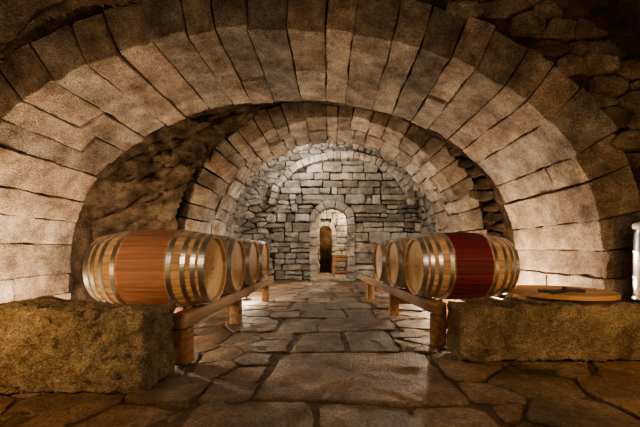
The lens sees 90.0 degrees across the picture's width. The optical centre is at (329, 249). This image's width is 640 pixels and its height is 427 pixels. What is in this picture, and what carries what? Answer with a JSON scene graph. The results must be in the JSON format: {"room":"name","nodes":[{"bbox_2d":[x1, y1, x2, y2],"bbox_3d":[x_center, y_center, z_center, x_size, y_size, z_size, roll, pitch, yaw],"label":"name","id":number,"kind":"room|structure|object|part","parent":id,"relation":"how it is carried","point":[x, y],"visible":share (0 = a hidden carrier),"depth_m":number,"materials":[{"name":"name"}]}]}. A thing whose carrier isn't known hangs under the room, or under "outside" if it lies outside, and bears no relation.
{"room":"wine cellar","nodes":[
{"label":"wine cellar","id":0,"kind":"room"},
{"bbox_2d":[66,98,519,297],"bbox_3d":[-0.500,-1.320,4.775,9.100,4.440,0.950,0,0,0],"label":"ceiling","id":1,"kind":"structure","parent":0,"point":[83,232],"depth_m":4.86,"materials":[{"name":"brown stone"}]},
{"bbox_2d":[83,103,511,298],"bbox_3d":[0.034,-1.897,5.051,9.437,5.625,0.559,0,0,-1],"label":"wall","id":2,"kind":"structure","parent":0,"point":[147,191],"depth_m":4.98,"materials":[{"name":"brown stone"}]},
{"bbox_2d":[0,272,639,426],"bbox_3d":[0.000,0.924,6.400,8.800,0.093,16.000,0,0,0],"label":"floor","id":3,"kind":"structure","parent":0,"point":[316,353],"depth_m":2.15,"materials":[{"name":"stone"}]},
{"bbox_2d":[0,296,177,393],"bbox_3d":[-1.892,0.617,2.194,1.515,0.562,0.491,0,0,0],"label":"granite block","id":4,"kind":"object","parent":3,"relation":"on","point":[56,344],"visible":1,"depth_m":1.99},
{"bbox_2d":[173,276,273,365],"bbox_3d":[-1.473,0.663,4.275,0.815,0.464,3.652,0,0,0],"label":"rack","id":5,"kind":"object","parent":3,"relation":"on","point":[183,339],"visible":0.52,"depth_m":2.80,"materials":[{"name":"brown wood"}]},
{"bbox_2d":[83,228,226,307],"bbox_3d":[-1.470,0.160,2.800,0.950,0.697,0.689,0,0,0],"label":"wine barrel","id":6,"kind":"object","parent":5,"relation":"on","point":[186,268],"visible":0.95,"depth_m":2.52,"materials":[{"name":"orange wood"}]},
{"bbox_3d":[-1.159,0.752,2.530,0.122,0.285,0.122,0,0,0],"label":"post","id":7,"kind":"part","parent":5,"relation":"part of","materials":[{"name":"brown wood"}]},
{"bbox_3d":[-1.140,0.548,4.275,0.102,0.122,3.651,0,0,1],"label":"rail","id":8,"kind":"part","parent":5,"relation":"part of","materials":[{"name":"brown wood"}]},
{"bbox_2d":[210,234,245,293],"bbox_3d":[-1.480,0.160,3.530,0.950,0.697,0.689,0,0,0],"label":"wine barrel","id":9,"kind":"object","parent":5,"relation":"on","point":[234,248],"visible":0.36,"depth_m":3.46,"materials":[{"name":"brown wood"}]},
{"bbox_3d":[-1.144,0.752,3.900,0.121,0.285,0.121,0,0,0],"label":"post","id":10,"kind":"part","parent":5,"relation":"part of","materials":[{"name":"brown wood"}]},
{"bbox_2d":[234,237,259,285],"bbox_3d":[-1.480,0.160,4.280,0.950,0.697,0.689,0,0,1],"label":"wine barrel","id":11,"kind":"object","parent":5,"relation":"on","point":[251,248],"visible":0.27,"depth_m":4.21,"materials":[{"name":"brown wood"}]},
{"bbox_2d":[250,239,268,279],"bbox_3d":[-1.480,0.160,5.020,0.950,0.697,0.689,0,0,1],"label":"wine barrel","id":12,"kind":"object","parent":5,"relation":"on","point":[263,246],"visible":0.23,"depth_m":4.99,"materials":[{"name":"brown wood"}]},
{"bbox_3d":[-1.126,0.752,5.600,0.121,0.286,0.121,0,0,0],"label":"post","id":13,"kind":"part","parent":5,"relation":"part of","materials":[{"name":"brown wood"}]},
{"bbox_2d":[0,0,639,301],"bbox_3d":[-0.498,-0.789,3.673,7.010,3.387,1.480,0,0,0],"label":"stone arch","id":14,"kind":"object","parent":3,"relation":"on","point":[75,98],"visible":0.93,"depth_m":3.24,"materials":[{"name":"beige stone"}]},
{"bbox_2d":[177,103,488,300],"bbox_3d":[0.032,-0.799,5.690,5.061,3.420,1.256,0,0,0],"label":"stone arch","id":15,"kind":"object","parent":3,"relation":"on","point":[435,175],"visible":0.7,"depth_m":5.18,"materials":[{"name":"stone"}]},
{"bbox_2d":[311,277,354,280],"bbox_3d":[0.085,0.856,9.321,1.269,0.099,0.368,0,0,0],"label":"doorstep","id":16,"kind":"object","parent":3,"relation":"on","point":[312,278],"visible":0.98,"depth_m":9.14,"materials":[{"name":"stone"}]},
{"bbox_2d":[332,254,346,276],"bbox_3d":[0.460,0.522,10.450,0.782,0.746,0.501,0,0,0],"label":"wooden table","id":17,"kind":"object","parent":3,"relation":"on","point":[336,257],"visible":0.46,"depth_m":10.23,"materials":[{"name":"brown wood"}]},
{"bbox_3d":[0.120,0.553,10.250,0.072,0.685,0.072,0,0,0],"label":"leg","id":18,"kind":"part","parent":17,"relation":"part of","materials":[{"name":"brown wood"}]},
{"bbox_2d":[360,274,496,345],"bbox_3d":[1.193,0.663,4.727,0.860,0.464,3.627,0,0,-5],"label":"rack","id":19,"kind":"object","parent":3,"relation":"on","point":[438,308],"visible":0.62,"depth_m":3.44,"materials":[{"name":"brown wood"}]},
{"bbox_3d":[0.733,0.752,5.801,0.120,0.285,0.122,0,0,0],"label":"post","id":20,"kind":"part","parent":19,"relation":"part of","materials":[{"name":"brown wood"}]},
{"bbox_2d":[373,238,397,282],"bbox_3d":[1.170,0.160,4.740,0.950,0.697,0.689,0,0,-5],"label":"wine barrel","id":21,"kind":"object","parent":19,"relation":"on","point":[380,249],"visible":0.32,"depth_m":4.63,"materials":[{"name":"brown wood"}]},
{"bbox_3d":[0.880,0.752,4.400,0.121,0.284,0.121,0,0,0],"label":"post","id":22,"kind":"part","parent":19,"relation":"part of","materials":[{"name":"brown wood"}]},
{"bbox_2d":[386,236,418,288],"bbox_3d":[1.240,0.160,4.020,0.950,0.697,0.689,0,0,-5],"label":"wine barrel","id":23,"kind":"object","parent":19,"relation":"on","point":[396,249],"visible":0.3,"depth_m":3.88,"materials":[{"name":"brown wood"}]},
{"bbox_3d":[0.845,0.548,4.725,0.102,0.122,3.570,0,0,-6],"label":"rail","id":24,"kind":"part","parent":19,"relation":"part of","materials":[{"name":"brown wood"}]},
{"bbox_3d":[1.022,0.752,3.030,0.122,0.284,0.121,0,0,0],"label":"post","id":25,"kind":"part","parent":19,"relation":"part of","materials":[{"name":"brown wood"}]},
{"bbox_3d":[1.581,0.752,4.400,0.122,0.286,0.121,0,0,0],"label":"post","id":26,"kind":"part","parent":19,"relation":"part of","materials":[{"name":"brown wood"}]},
{"bbox_2d":[404,232,519,299],"bbox_3d":[1.320,0.160,3.300,0.950,0.697,0.689,0,0,-5],"label":"wine barrel","id":27,"kind":"object","parent":19,"relation":"on","point":[452,265],"visible":1,"depth_m":3.03,"materials":[{"name":"brown wood"}]},
{"bbox_3d":[1.575,0.548,4.476,0.102,0.122,3.060,0,0,-5],"label":"rail","id":28,"kind":"part","parent":19,"relation":"part of","materials":[{"name":"brown wood"}]},
{"bbox_2d":[497,293,506,297],"bbox_3d":[2.120,0.713,3.950,0.170,0.355,0.170,0,0,0],"label":"uplight","id":29,"kind":"object","parent":3,"relation":"on","point":[505,294],"visible":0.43,"depth_m":3.91,"materials":[{"name":"black metal"}]},
{"bbox_2d":[446,298,639,361],"bbox_3d":[2.000,0.653,2.711,1.951,0.491,0.366,0,0,0],"label":"granite block","id":30,"kind":"object","parent":3,"relation":"on","point":[498,329],"visible":0.97,"depth_m":2.56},
{"bbox_2d":[507,285,620,300],"bbox_3d":[2.100,0.383,2.930,0.832,0.036,0.832,0,0,0],"label":"lid","id":31,"kind":"object","parent":30,"relation":"on","point":[591,294],"visible":0.88,"depth_m":2.77,"materials":[{"name":"brown wood"}]},
{"bbox_2d":[538,286,585,293],"bbox_3d":[2.080,0.350,2.845,0.410,0.054,0.153,0,0,-11],"label":"tongs","id":32,"kind":"object","parent":31,"relation":"on","point":[564,288],"visible":1,"depth_m":2.82,"materials":[{"name":"black metal"}]},
{"bbox_3d":[2.077,0.358,2.842,0.418,0.037,0.076,0,0,0],"label":"handle","id":33,"kind":"part","parent":32,"relation":"part of","materials":[{"name":"black metal"}]},
{"bbox_3d":[2.078,0.361,2.842,0.416,0.028,0.066,0,0,-23],"label":"handle","id":34,"kind":"part","parent":32,"relation":"part of","materials":[{"name":"black metal"}]},
{"bbox_2d":[631,222,639,300],"bbox_3d":[2.690,0.090,2.700,0.216,0.670,0.216,0,0,0],"label":"metal canister","id":35,"kind":"object","parent":30,"relation":"on","point":[636,243],"visible":1,"depth_m":2.71,"materials":[{"name":"silver metal"}]},
{"bbox_2d":[0,0,639,248],"bbox_3d":[-0.499,-1.868,2.983,11.297,5.543,0.424,0,0,-1],"label":"wall","id":36,"kind":"structure","parent":0,"point":[600,68],"depth_m":2.97,"materials":[{"name":"brown stone"}]},
{"bbox_2d":[0,0,639,64],"bbox_3d":[-0.003,-0.887,0.825,7.986,3.573,4.450,0,0,0],"label":"ceiling","id":37,"kind":"structure","parent":0,"point":[619,19],"depth_m":2.83,"materials":[{"name":"brown stone"}]},
{"bbox_2d":[242,145,420,279],"bbox_3d":[0.070,-1.824,9.698,7.521,5.513,0.723,0,0,0],"label":"wall","id":38,"kind":"structure","parent":0,"point":[283,210],"depth_m":9.60,"materials":[{"name":"stone"}]},
{"bbox_2d":[224,141,439,237],"bbox_3d":[0.030,-1.199,7.942,6.640,4.222,3.516,0,0,0],"label":"vault","id":39,"kind":"object","parent":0,"point":[428,222],"visible":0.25,"depth_m":9.13,"materials":[{"name":"stone"}]},
{"bbox_2d":[317,209,346,273],"bbox_3d":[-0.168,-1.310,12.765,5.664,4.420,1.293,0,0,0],"label":"doorway","id":40,"kind":"structure","parent":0,"point":[332,227],"depth_m":12.21,"materials":[{"name":"stone"}]},
{"bbox_2d":[512,294,547,299],"bbox_3d":[2.240,0.664,3.237,0.569,0.468,0.571,0,0,0],"label":"stone plinth","id":41,"kind":"object","parent":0,"point":[515,296],"depth_m":3.25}
]}

